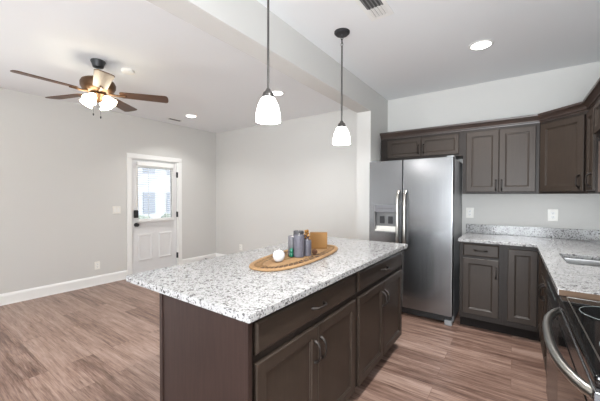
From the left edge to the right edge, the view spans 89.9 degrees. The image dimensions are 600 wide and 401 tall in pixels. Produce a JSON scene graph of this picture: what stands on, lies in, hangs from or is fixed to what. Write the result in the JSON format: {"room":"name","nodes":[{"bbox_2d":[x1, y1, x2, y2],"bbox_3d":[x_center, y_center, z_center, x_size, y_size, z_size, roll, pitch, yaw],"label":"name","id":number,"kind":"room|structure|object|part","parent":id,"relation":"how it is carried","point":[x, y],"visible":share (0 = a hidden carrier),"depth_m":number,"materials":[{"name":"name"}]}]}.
{"room":"kitchen","nodes":[
{"label":"kitchen","id":0,"kind":"room"},
{"bbox_2d":[0,87,215,293],"bbox_3d":[-3.770,-0.046,3.615,0.140,2.659,6.735,1,1,35],"label":"wall","id":1,"kind":"structure","parent":0,"point":[63,166],"depth_m":4.29,"materials":[{"name":"grey paint"}]},
{"bbox_2d":[0,270,127,305],"bbox_3d":[-4.224,1.224,2.857,0.022,0.140,4.945,1,1,35],"label":"baseboard","id":2,"kind":"structure","parent":1,"relation":"attached to","point":[42,291],"depth_m":4.14,"materials":[{"name":"white wood"}]},
{"bbox_2d":[94,261,99,269],"bbox_3d":[-3.048,0.976,4.521,0.011,0.118,0.075,1,1,35],"label":"wall outlet","id":3,"kind":"object","parent":1,"relation":"attached to","point":[96,264],"visible":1,"depth_m":4.52,"materials":[{"name":"white plastic"}]},
{"bbox_2d":[113,206,120,213],"bbox_3d":[-2.886,0.148,4.735,0.011,0.118,0.118,1,1,35],"label":"light switch","id":4,"kind":"object","parent":1,"relation":"attached to","point":[116,209],"visible":1,"depth_m":4.73,"materials":[{"name":"white plastic"}]},
{"bbox_2d":[126,153,181,274],"bbox_3d":[-2.554,0.242,5.290,0.193,2.037,0.981,1,1,35],"label":"door","id":5,"kind":"structure","parent":1,"relation":"in","point":[154,183],"depth_m":5.24,"materials":[{"name":"white wood"}]},
{"bbox_3d":[-2.635,0.793,5.134,0.011,0.460,0.250,1,1,35],"label":"panel","id":6,"kind":"part","parent":5,"relation":"part of","materials":[{"name":"white paint"}]},
{"bbox_3d":[-2.551,-0.112,5.283,0.006,0.885,0.596,1,1,35],"label":"glass","id":7,"kind":"part","parent":5,"relation":"part of","materials":[{"name":"white"}]},
{"bbox_3d":[-2.507,0.331,5.251,0.040,0.050,0.640,1,1,35],"label":"blind rail","id":8,"kind":"part","parent":5,"relation":"part of","materials":[{"name":"white"}]},
{"bbox_3d":[-2.491,-0.139,5.265,0.006,0.900,0.327,1,1,35],"label":"blind cord","id":9,"kind":"part","parent":5,"relation":"part of","materials":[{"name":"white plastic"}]},
{"bbox_3d":[-2.426,0.789,5.427,0.011,0.460,0.250,1,1,35],"label":"panel","id":10,"kind":"part","parent":5,"relation":"part of","materials":[{"name":"white paint"}]},
{"bbox_2d":[182,253,215,263],"bbox_3d":[-1.993,1.181,6.002,0.022,0.140,0.813,1,1,35],"label":"baseboard","id":11,"kind":"structure","parent":1,"relation":"attached to","point":[188,260],"depth_m":5.97,"materials":[{"name":"white wood"}]},
{"bbox_2d":[0,279,547,400],"bbox_3d":[-1.314,1.364,1.892,6.190,0.100,6.975,1,1,35],"label":"floor","id":12,"kind":"structure","parent":0,"point":[101,342],"depth_m":2.51,"materials":[{"name":"wood"}]},
{"bbox_2d":[159,273,355,400],"bbox_3d":[-0.146,0.877,1.684,0.641,0.884,0.968,1,1,35],"label":"base cabinet","id":13,"kind":"object","parent":12,"relation":"on","point":[304,349],"visible":0.86,"depth_m":1.36,"materials":[{"name":"paint"}]},
{"bbox_3d":[-0.434,0.883,1.310,0.605,0.884,0.015,1,1,35],"label":"panel","id":14,"kind":"part","parent":13,"relation":"part of","materials":[{"name":"brown wood"}]},
{"bbox_3d":[-0.046,0.922,1.351,0.020,0.581,0.446,1,1,35],"label":"door","id":15,"kind":"part","parent":13,"relation":"part of","materials":[{"name":"brown wood"}]},
{"bbox_3d":[0.084,0.530,1.528,0.020,0.128,0.894,1,1,35],"label":"drawer","id":16,"kind":"part","parent":13,"relation":"part of","materials":[{"name":"brown wood"}]},
{"bbox_3d":[0.089,0.757,1.494,0.039,0.124,0.019,1,1,35],"label":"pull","id":17,"kind":"part","parent":13,"relation":"part of","materials":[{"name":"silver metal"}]},
{"bbox_3d":[0.105,0.531,1.513,0.039,0.018,0.124,1,1,35],"label":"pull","id":18,"kind":"part","parent":13,"relation":"part of","materials":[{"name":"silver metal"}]},
{"bbox_3d":[0.122,0.756,1.540,0.039,0.124,0.019,1,1,35],"label":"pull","id":19,"kind":"part","parent":13,"relation":"part of","materials":[{"name":"silver metal"}]},
{"bbox_3d":[0.213,0.917,1.717,0.020,0.581,0.444,1,1,35],"label":"door","id":20,"kind":"part","parent":13,"relation":"part of","materials":[{"name":"brown wood"}]},
{"bbox_2d":[355,251,401,387],"bbox_3d":[0.417,0.867,2.474,0.636,0.884,0.972,1,1,35],"label":"base cabinet","id":21,"kind":"object","parent":12,"relation":"on","point":[378,286],"visible":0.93,"depth_m":2.20,"materials":[{"name":"paint"}]},
{"bbox_2d":[126,237,406,322],"bbox_3d":[0.015,0.414,2.165,0.928,0.030,1.993,1,1,35],"label":"countertop","id":22,"kind":"structure","parent":21,"relation":"on","point":[226,285],"depth_m":1.58,"materials":[{"name":"stone"}]},
{"bbox_2d":[249,244,337,271],"bbox_3d":[0.000,0.391,2.159,0.374,0.016,1.007,1,1,29],"label":"tray","id":23,"kind":"object","parent":22,"relation":"on","point":[267,263],"visible":0.62,"depth_m":1.92,"materials":[{"name":"wood"}]},
{"bbox_2d":[273,248,284,261],"bbox_3d":[-0.135,0.346,1.913,0.077,0.082,0.077,1,1,35],"label":"apple","id":24,"kind":"object","parent":23,"relation":"on","point":[278,255],"visible":1,"depth_m":1.89,"materials":[{"name":"white"}]},
{"bbox_2d":[288,234,293,255],"bbox_3d":[-0.055,0.311,2.113,0.058,0.147,0.058,1,1,35],"label":"pillar candle","id":25,"kind":"object","parent":23,"relation":"on","point":[291,237],"visible":0.52,"depth_m":2.09,"materials":[{"name":"grey wax"}]},
{"bbox_2d":[289,248,293,256],"bbox_3d":[-0.059,0.355,2.063,0.030,0.060,0.030,1,1,35],"label":"glass ornament","id":26,"kind":"object","parent":23,"relation":"on","point":[291,254],"visible":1,"depth_m":2.05,"materials":[{"name":"green glass"}]},
{"bbox_2d":[293,230,303,234],"bbox_3d":[-0.010,0.295,2.172,0.074,0.177,0.074,1,1,35],"label":"pillar candle","id":27,"kind":"object","parent":23,"relation":"on","point":[294,231],"visible":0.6,"depth_m":2.15,"materials":[{"name":"grey wax"}]},
{"bbox_2d":[294,233,303,257],"bbox_3d":[-0.007,0.305,2.067,0.074,0.160,0.074,1,1,35],"label":"pillar candle","id":28,"kind":"object","parent":23,"relation":"on","point":[298,238],"visible":1,"depth_m":2.03,"materials":[{"name":"wax"}]},
{"bbox_2d":[304,229,309,239],"bbox_3d":[0.049,0.297,2.204,0.064,0.173,0.064,1,1,35],"label":"ornament","id":29,"kind":"object","parent":23,"relation":"on","point":[306,234],"visible":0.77,"depth_m":2.19,"materials":[{"name":"metal"}]},
{"bbox_2d":[304,239,310,255],"bbox_3d":[0.053,0.325,2.109,0.054,0.119,0.054,1,1,35],"label":"pillar candle","id":30,"kind":"object","parent":23,"relation":"on","point":[307,243],"visible":0.92,"depth_m":2.09,"materials":[{"name":"wax"}]},
{"bbox_2d":[310,232,326,248],"bbox_3d":[0.147,0.317,2.395,0.138,0.128,0.038,0,1,0],"label":"kraft box","id":31,"kind":"object","parent":23,"relation":"on","point":[318,239],"visible":0.87,"depth_m":2.38,"materials":[{"name":"brown cardboard"}]},
{"bbox_3d":[0.504,0.912,2.127,0.020,0.581,0.452,1,1,35],"label":"door","id":32,"kind":"part","parent":21,"relation":"part of","materials":[{"name":"brown wood"}]},
{"bbox_3d":[0.637,0.520,2.308,0.020,0.128,0.910,1,1,35],"label":"drawer","id":33,"kind":"part","parent":21,"relation":"part of","materials":[{"name":"brown wood"}]},
{"bbox_3d":[0.641,0.746,2.272,0.039,0.124,0.019,1,1,35],"label":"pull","id":34,"kind":"part","parent":21,"relation":"part of","materials":[{"name":"silver metal"}]},
{"bbox_3d":[0.674,0.746,2.318,0.039,0.124,0.019,1,1,35],"label":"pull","id":35,"kind":"part","parent":21,"relation":"part of","materials":[{"name":"silver metal"}]},
{"bbox_3d":[0.768,0.907,2.499,0.020,0.581,0.454,1,1,35],"label":"door","id":36,"kind":"part","parent":21,"relation":"part of","materials":[{"name":"brown wood"}]},
{"bbox_2d":[369,155,461,325],"bbox_3d":[1.368,0.410,3.583,0.904,1.768,0.726,1,1,35],"label":"refrigerator","id":37,"kind":"object","parent":12,"relation":"on","point":[416,203],"visible":0.87,"depth_m":3.27,"materials":[{"name":"grey metal"}]},
{"bbox_3d":[1.008,0.369,3.523,0.385,1.650,0.070,1,1,35],"label":"freezer door","id":38,"kind":"part","parent":37,"relation":"part of","materials":[{"name":"silver metal"}]},
{"bbox_3d":[1.095,0.212,3.371,0.034,0.658,0.070,1,1,35],"label":"handle","id":39,"kind":"part","parent":37,"relation":"part of","materials":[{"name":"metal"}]},
{"bbox_3d":[1.159,0.212,3.326,0.034,0.658,0.070,1,1,35],"label":"handle","id":40,"kind":"part","parent":37,"relation":"part of","materials":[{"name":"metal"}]},
{"bbox_3d":[1.379,0.374,3.260,0.513,1.650,0.070,1,1,35],"label":"door","id":41,"kind":"part","parent":37,"relation":"part of","materials":[{"name":"silver metal"}]},
{"bbox_2d":[459,242,503,332],"bbox_3d":[1.958,0.859,3.223,0.373,0.884,0.656,1,1,35],"label":"base cabinet","id":42,"kind":"object","parent":12,"relation":"on","point":[481,264],"visible":0.88,"depth_m":2.99,"materials":[{"name":"paint"}]},
{"bbox_3d":[1.794,0.863,2.994,0.307,0.562,0.020,1,1,35],"label":"door","id":43,"kind":"part","parent":42,"relation":"part of","materials":[{"name":"brown wood"}]},
{"bbox_3d":[1.794,0.498,2.989,0.307,0.121,0.020,1,1,35],"label":"drawer","id":44,"kind":"part","parent":42,"relation":"part of","materials":[{"name":"brown wood"}]},
{"bbox_2d":[503,245,542,341],"bbox_3d":[2.374,0.867,2.733,0.872,0.884,0.975,1,1,35],"label":"base cabinet","id":45,"kind":"object","parent":12,"relation":"on","point":[522,266],"visible":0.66,"depth_m":2.81,"materials":[{"name":"paint"}]},
{"bbox_3d":[2.067,0.803,2.799,0.222,0.688,0.020,1,1,35],"label":"door","id":46,"kind":"part","parent":45,"relation":"part of","materials":[{"name":"brown wood"}]},
{"bbox_2d":[458,224,599,300],"bbox_3d":[1.861,0.363,2.315,1.280,0.134,2.244,1,1,35],"label":"countertop","id":47,"kind":"structure","parent":45,"relation":"on","point":[552,244],"depth_m":2.60,"materials":[{"name":"stone"}]},
{"bbox_2d":[562,257,599,266],"bbox_3d":[2.014,0.531,1.995,0.448,0.188,0.488,1,1,35],"label":"sink","id":48,"kind":"object","parent":47,"relation":"in","point":[586,262],"visible":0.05,"depth_m":2.22,"materials":[{"name":"metal"}]},
{"bbox_3d":[2.059,0.807,2.572,0.020,0.688,0.310,1,1,35],"label":"door","id":49,"kind":"part","parent":45,"relation":"part of","materials":[{"name":"brown wood"}]},
{"bbox_2d":[538,261,547,370],"bbox_3d":[1.997,0.877,1.998,0.656,0.884,0.656,1,1,35],"label":"base cabinet","id":50,"kind":"object","parent":12,"relation":"on","point":[542,288],"visible":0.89,"depth_m":2.18,"materials":[{"name":"paint"}]},
{"bbox_3d":[1.729,0.661,2.148,0.039,0.124,0.019,1,1,35],"label":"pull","id":51,"kind":"part","parent":50,"relation":"part of","materials":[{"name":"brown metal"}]},
{"bbox_3d":[1.854,0.874,2.284,0.020,0.562,0.298,1,1,35],"label":"door","id":52,"kind":"part","parent":50,"relation":"part of","materials":[{"name":"brown wood"}]},
{"bbox_3d":[1.680,0.877,2.038,0.020,0.562,0.298,1,1,35],"label":"door","id":53,"kind":"part","parent":50,"relation":"part of","materials":[{"name":"brown wood"}]},
{"bbox_2d":[542,296,599,400],"bbox_3d":[1.204,0.890,0.933,0.708,0.888,0.768,1,1,35],"label":"range","id":54,"kind":"object","parent":12,"relation":"on","point":[576,357],"visible":1,"depth_m":1.05,"materials":[{"name":"grey metal"}]},
{"bbox_3d":[0.979,0.796,1.092,0.005,0.470,0.648,1,1,35],"label":"door glass","id":55,"kind":"part","parent":54,"relation":"part of","materials":[{"name":"black glass"}]},
{"bbox_3d":[0.991,0.807,1.083,0.030,0.637,0.760,1,1,35],"label":"oven door","id":56,"kind":"part","parent":54,"relation":"part of","materials":[{"name":"black glass"}]},
{"bbox_2d":[558,296,599,387],"bbox_3d":[1.236,0.464,0.904,0.630,0.036,0.768,1,1,35],"label":"cooktop","id":57,"kind":"object","parent":54,"relation":"in","point":[581,317],"depth_m":1.05,"materials":[{"name":"glass"}]},
{"bbox_3d":[0.993,0.484,1.077,0.026,0.009,0.760,1,1,35],"label":"door trim","id":58,"kind":"part","parent":54,"relation":"part of","materials":[{"name":"black plastic"}]},
{"bbox_3d":[0.771,0.811,0.773,0.028,0.628,0.002,1,1,35],"label":"door panel","id":59,"kind":"part","parent":54,"relation":"part of","materials":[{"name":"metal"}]},
{"bbox_2d":[546,272,599,400],"bbox_3d":[1.629,0.886,1.486,0.604,0.880,0.592,1,1,35],"label":"dishwasher","id":60,"kind":"object","parent":12,"relation":"on","point":[551,373],"visible":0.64,"depth_m":1.63,"materials":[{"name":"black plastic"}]},
{"bbox_3d":[1.399,0.896,1.650,0.028,0.635,0.592,1,1,35],"label":"door","id":61,"kind":"part","parent":60,"relation":"part of","materials":[{"name":"silver metal"}]},
{"bbox_3d":[1.398,0.512,1.645,0.032,0.122,0.592,1,1,35],"label":"control panel","id":62,"kind":"part","parent":60,"relation":"part of","materials":[{"name":"black plastic"}]},
{"bbox_2d":[216,109,356,254],"bbox_3d":[-0.231,-0.065,5.307,3.676,2.659,0.120,1,1,35],"label":"wall","id":63,"kind":"structure","parent":0,"point":[274,181],"depth_m":5.27,"materials":[{"name":"grey paint"}]},
{"bbox_2d":[0,0,599,132],"bbox_3d":[-1.308,-1.395,1.850,6.190,0.100,6.975,1,1,35],"label":"ceiling","id":64,"kind":"structure","parent":0,"point":[419,48],"depth_m":2.69,"materials":[{"name":"white paint"}]},
{"bbox_2d":[10,58,167,118],"bbox_3d":[-1.995,-1.081,2.904,1.218,0.562,1.174,1,1,35],"label":"ceiling fan","id":65,"kind":"object","parent":64,"relation":"hanging from","point":[99,86],"visible":1,"depth_m":2.90,"materials":[{"name":"wood"}]},
{"bbox_3d":[-2.201,-1.049,2.604,0.148,0.007,0.445,13,8,33],"label":"blade","id":66,"kind":"part","parent":65,"relation":"part of","materials":[{"name":"brown wood"}]},
{"bbox_3d":[-2.365,-1.056,3.054,0.445,0.007,0.148,0,11,16],"label":"blade","id":67,"kind":"part","parent":65,"relation":"part of","materials":[{"name":"brown wood"}]},
{"bbox_3d":[-2.091,-0.965,2.940,0.118,0.122,0.113,1,1,35],"label":"lamp shade","id":68,"kind":"part","parent":65,"relation":"part of","materials":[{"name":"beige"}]},
{"bbox_3d":[-1.970,-0.963,2.825,0.113,0.122,0.118,1,1,35],"label":"lamp shade","id":69,"kind":"part","parent":65,"relation":"part of","materials":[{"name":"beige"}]},
{"bbox_3d":[-1.723,-1.048,2.620,0.148,0.007,0.445,12,-7,-37],"label":"blade","id":70,"kind":"part","parent":65,"relation":"part of","materials":[{"name":"brown wood"}]},
{"bbox_3d":[-1.977,-0.966,3.061,0.113,0.122,0.118,1,1,35],"label":"lamp shade","id":71,"kind":"part","parent":65,"relation":"part of","materials":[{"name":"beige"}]},
{"bbox_3d":[-1.855,-0.964,2.946,0.118,0.122,0.113,1,1,35],"label":"lamp shade","id":72,"kind":"part","parent":65,"relation":"part of","materials":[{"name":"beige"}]},
{"bbox_3d":[-1.987,-1.059,3.349,0.148,0.007,0.445,-10,1,-2],"label":"blade","id":73,"kind":"part","parent":65,"relation":"part of","materials":[{"name":"brown wood"}]},
{"bbox_3d":[-1.590,-1.054,3.081,0.445,0.007,0.148,0,-9,-20],"label":"blade","id":74,"kind":"part","parent":65,"relation":"part of","materials":[{"name":"brown wood"}]},
{"bbox_2d":[121,68,134,74],"bbox_3d":[-1.806,-1.349,3.158,0.128,0.033,0.128,1,1,35],"label":"smoke detector","id":75,"kind":"object","parent":64,"relation":"attached to","point":[127,71],"visible":1,"depth_m":3.13,"materials":[{"name":"white plastic"}]},
{"bbox_2d":[166,118,182,121],"bbox_3d":[-2.160,-1.393,5.192,0.120,0.006,0.260,1,1,35],"label":"ceiling vent","id":76,"kind":"object","parent":64,"relation":"in","point":[173,119],"visible":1,"depth_m":5.17,"materials":[{"name":"white metal"}]},
{"bbox_2d":[185,114,196,117],"bbox_3d":[-1.796,-1.389,4.955,0.196,0.006,0.196,1,1,35],"label":"recessed light","id":77,"kind":"object","parent":64,"relation":"in","point":[187,115],"visible":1,"depth_m":4.96,"materials":[{"name":"white"}]},
{"bbox_2d":[146,0,387,120],"bbox_3d":[-0.786,-1.199,1.482,0.180,0.277,6.735,1,1,35],"label":"beam","id":78,"kind":"structure","parent":64,"relation":"attached to","point":[241,24],"depth_m":2.23,"materials":[{"name":"grey paint"}]},
{"bbox_2d":[256,0,280,124],"bbox_3d":[-0.179,-0.892,1.690,0.140,0.895,0.140,1,1,35],"label":"pendant lamp","id":79,"kind":"object","parent":64,"relation":"hanging from","point":[268,113],"visible":1,"depth_m":1.66,"materials":[{"name":"glass"}]},
{"bbox_3d":[-0.179,-0.926,1.690,0.013,0.604,0.013,1,1,35],"label":"rod","id":80,"kind":"part","parent":79,"relation":"part of","materials":[{"name":"metal"}]},
{"bbox_3d":[-0.180,-0.515,1.696,0.140,0.140,0.140,1,1,35],"label":"lamp shade","id":81,"kind":"part","parent":79,"relation":"part of","materials":[{"name":"white glass"}]},
{"bbox_2d":[272,90,284,95],"bbox_3d":[-0.294,-1.369,3.839,0.196,0.006,0.196,1,1,35],"label":"recessed light","id":82,"kind":"object","parent":64,"relation":"in","point":[275,92],"visible":0.72,"depth_m":3.84,"materials":[{"name":"white plastic"}]},
{"bbox_2d":[333,28,349,144],"bbox_3d":[0.336,-0.902,2.415,0.140,0.895,0.140,1,1,35],"label":"pendant lamp","id":83,"kind":"object","parent":64,"relation":"hanging from","point":[341,135],"visible":1,"depth_m":2.39,"materials":[{"name":"glass"}]},
{"bbox_3d":[0.335,-0.525,2.421,0.140,0.140,0.140,1,1,35],"label":"lamp shade","id":84,"kind":"part","parent":83,"relation":"part of","materials":[{"name":"white glass"}]},
{"bbox_3d":[0.336,-0.936,2.415,0.013,0.604,0.013,1,1,35],"label":"rod","id":85,"kind":"part","parent":83,"relation":"part of","materials":[{"name":"black metal"}]},
{"bbox_2d":[355,0,393,20],"bbox_3d":[0.471,-1.339,2.014,0.170,0.009,0.470,1,1,35],"label":"ceiling vent","id":86,"kind":"object","parent":64,"relation":"in","point":[374,9],"visible":1,"depth_m":2.10,"materials":[{"name":"white metal"}]},
{"bbox_2d":[468,39,493,50],"bbox_3d":[1.571,-1.347,2.611,0.196,0.006,0.196,1,1,35],"label":"recessed light","id":87,"kind":"object","parent":64,"relation":"in","point":[481,44],"visible":1,"depth_m":2.60,"materials":[{"name":"white plastic"}]},
{"bbox_2d":[356,111,387,239],"bbox_3d":[0.971,0.096,3.982,0.180,2.382,0.653,1,1,35],"label":"wall partition","id":88,"kind":"structure","parent":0,"point":[370,125],"depth_m":3.72,"materials":[{"name":"grey paint"}]},
{"bbox_2d":[388,61,599,234],"bbox_3d":[2.169,-0.034,3.574,2.244,2.659,0.171,1,1,35],"label":"wall","id":89,"kind":"structure","parent":0,"point":[536,93],"depth_m":3.33,"materials":[{"name":"grey paint"}]},
{"bbox_2d":[381,131,462,160],"bbox_3d":[1.499,-0.638,3.711,0.938,0.271,0.366,1,1,35],"label":"upper cabinet","id":90,"kind":"object","parent":89,"relation":"attached to","point":[445,144],"visible":0.98,"depth_m":3.56,"materials":[{"name":"brown wood"}]},
{"bbox_3d":[1.278,-0.639,3.700,0.403,0.222,0.020,1,1,35],"label":"door","id":91,"kind":"part","parent":90,"relation":"part of","materials":[{"name":"brown wood"}]},
{"bbox_3d":[1.609,-0.635,3.466,0.399,0.222,0.020,1,1,35],"label":"door","id":92,"kind":"part","parent":90,"relation":"part of","materials":[{"name":"brown wood"}]},
{"bbox_2d":[380,78,599,139],"bbox_3d":[1.858,-0.801,2.846,1.048,0.079,2.464,0,1,-17],"label":"crown molding","id":93,"kind":"structure","parent":90,"relation":"attached to","point":[593,96],"depth_m":3.06,"materials":[{"name":"brown wood"}]},
{"bbox_2d":[466,208,473,217],"bbox_3d":[2.017,0.145,3.572,0.080,0.120,0.011,1,1,35],"label":"wall outlet","id":94,"kind":"object","parent":89,"relation":"attached to","point":[469,211],"visible":1,"depth_m":3.57,"materials":[{"name":"white plastic"}]},
{"bbox_2d":[462,123,539,193],"bbox_3d":[2.153,-0.418,3.250,0.667,0.694,0.366,1,1,35],"label":"upper cabinet","id":95,"kind":"object","parent":89,"relation":"attached to","point":[500,160],"visible":1,"depth_m":3.11,"materials":[{"name":"brown wood"}]},
{"bbox_3d":[1.952,-0.416,3.225,0.298,0.650,0.020,1,1,35],"label":"door","id":96,"kind":"part","parent":95,"relation":"part of","materials":[{"name":"brown wood"}]},
{"bbox_3d":[2.199,-0.413,3.049,0.301,0.650,0.020,1,1,35],"label":"door","id":97,"kind":"part","parent":95,"relation":"part of","materials":[{"name":"brown wood"}]},
{"bbox_2d":[466,224,599,240],"bbox_3d":[1.862,0.348,2.316,1.280,0.104,2.241,1,1,35],"label":"backsplash","id":98,"kind":"structure","parent":89,"relation":"attached to","point":[563,233],"depth_m":3.20,"materials":[{"name":"stone"}]},
{"bbox_2d":[548,209,557,220],"bbox_3d":[2.635,0.153,3.133,0.082,0.120,0.011,1,1,35],"label":"wall outlet","id":99,"kind":"object","parent":89,"relation":"attached to","point":[552,213],"visible":1,"depth_m":3.13,"materials":[{"name":"white plastic"}]},
{"bbox_2d":[539,111,599,193],"bbox_3d":[2.604,-0.410,2.777,0.616,0.694,0.616,1,1,35],"label":"upper cabinet","id":100,"kind":"object","parent":89,"relation":"attached to","point":[562,156],"visible":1,"depth_m":2.72,"materials":[{"name":"brown wood"}]},
{"bbox_3d":[2.379,-0.164,2.581,0.039,0.124,0.019,0,1,-10],"label":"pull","id":101,"kind":"part","parent":100,"relation":"part of","materials":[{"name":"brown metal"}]},
{"bbox_3d":[1.164,0.016,0.115,0.120,2.659,6.735,1,1,35],"label":"wall","id":102,"kind":"structure","parent":0,"visible":0},
{"bbox_2d":[585,106,599,192],"bbox_3d":[2.447,-0.404,2.338,0.364,0.694,0.285,1,1,35],"label":"upper cabinet","id":103,"kind":"object","parent":102,"relation":"attached to","point":[592,178],"visible":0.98,"depth_m":2.33,"materials":[{"name":"brown wood"}]},
{"bbox_3d":[2.258,-0.161,2.356,0.039,0.124,0.019,1,1,35],"label":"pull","id":104,"kind":"part","parent":103,"relation":"part of","materials":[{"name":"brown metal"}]},
{"bbox_3d":[2.335,-0.404,2.415,0.020,0.650,0.243,1,1,35],"label":"door","id":105,"kind":"part","parent":103,"relation":"part of","materials":[{"name":"brown wood"}]},
{"bbox_3d":[2.393,-0.257,2.206,0.296,0.384,0.003,1,1,35],"label":"panel","id":106,"kind":"part","parent":103,"relation":"part of","materials":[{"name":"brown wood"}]},
{"bbox_2d":[594,99,599,136],"bbox_3d":[2.101,-0.609,1.842,0.359,0.271,0.918,1,1,35],"label":"upper cabinet","id":107,"kind":"object","parent":102,"relation":"attached to","point":[597,105],"visible":1,"depth_m":2.23,"materials":[{"name":"brown wood"}]}
]}

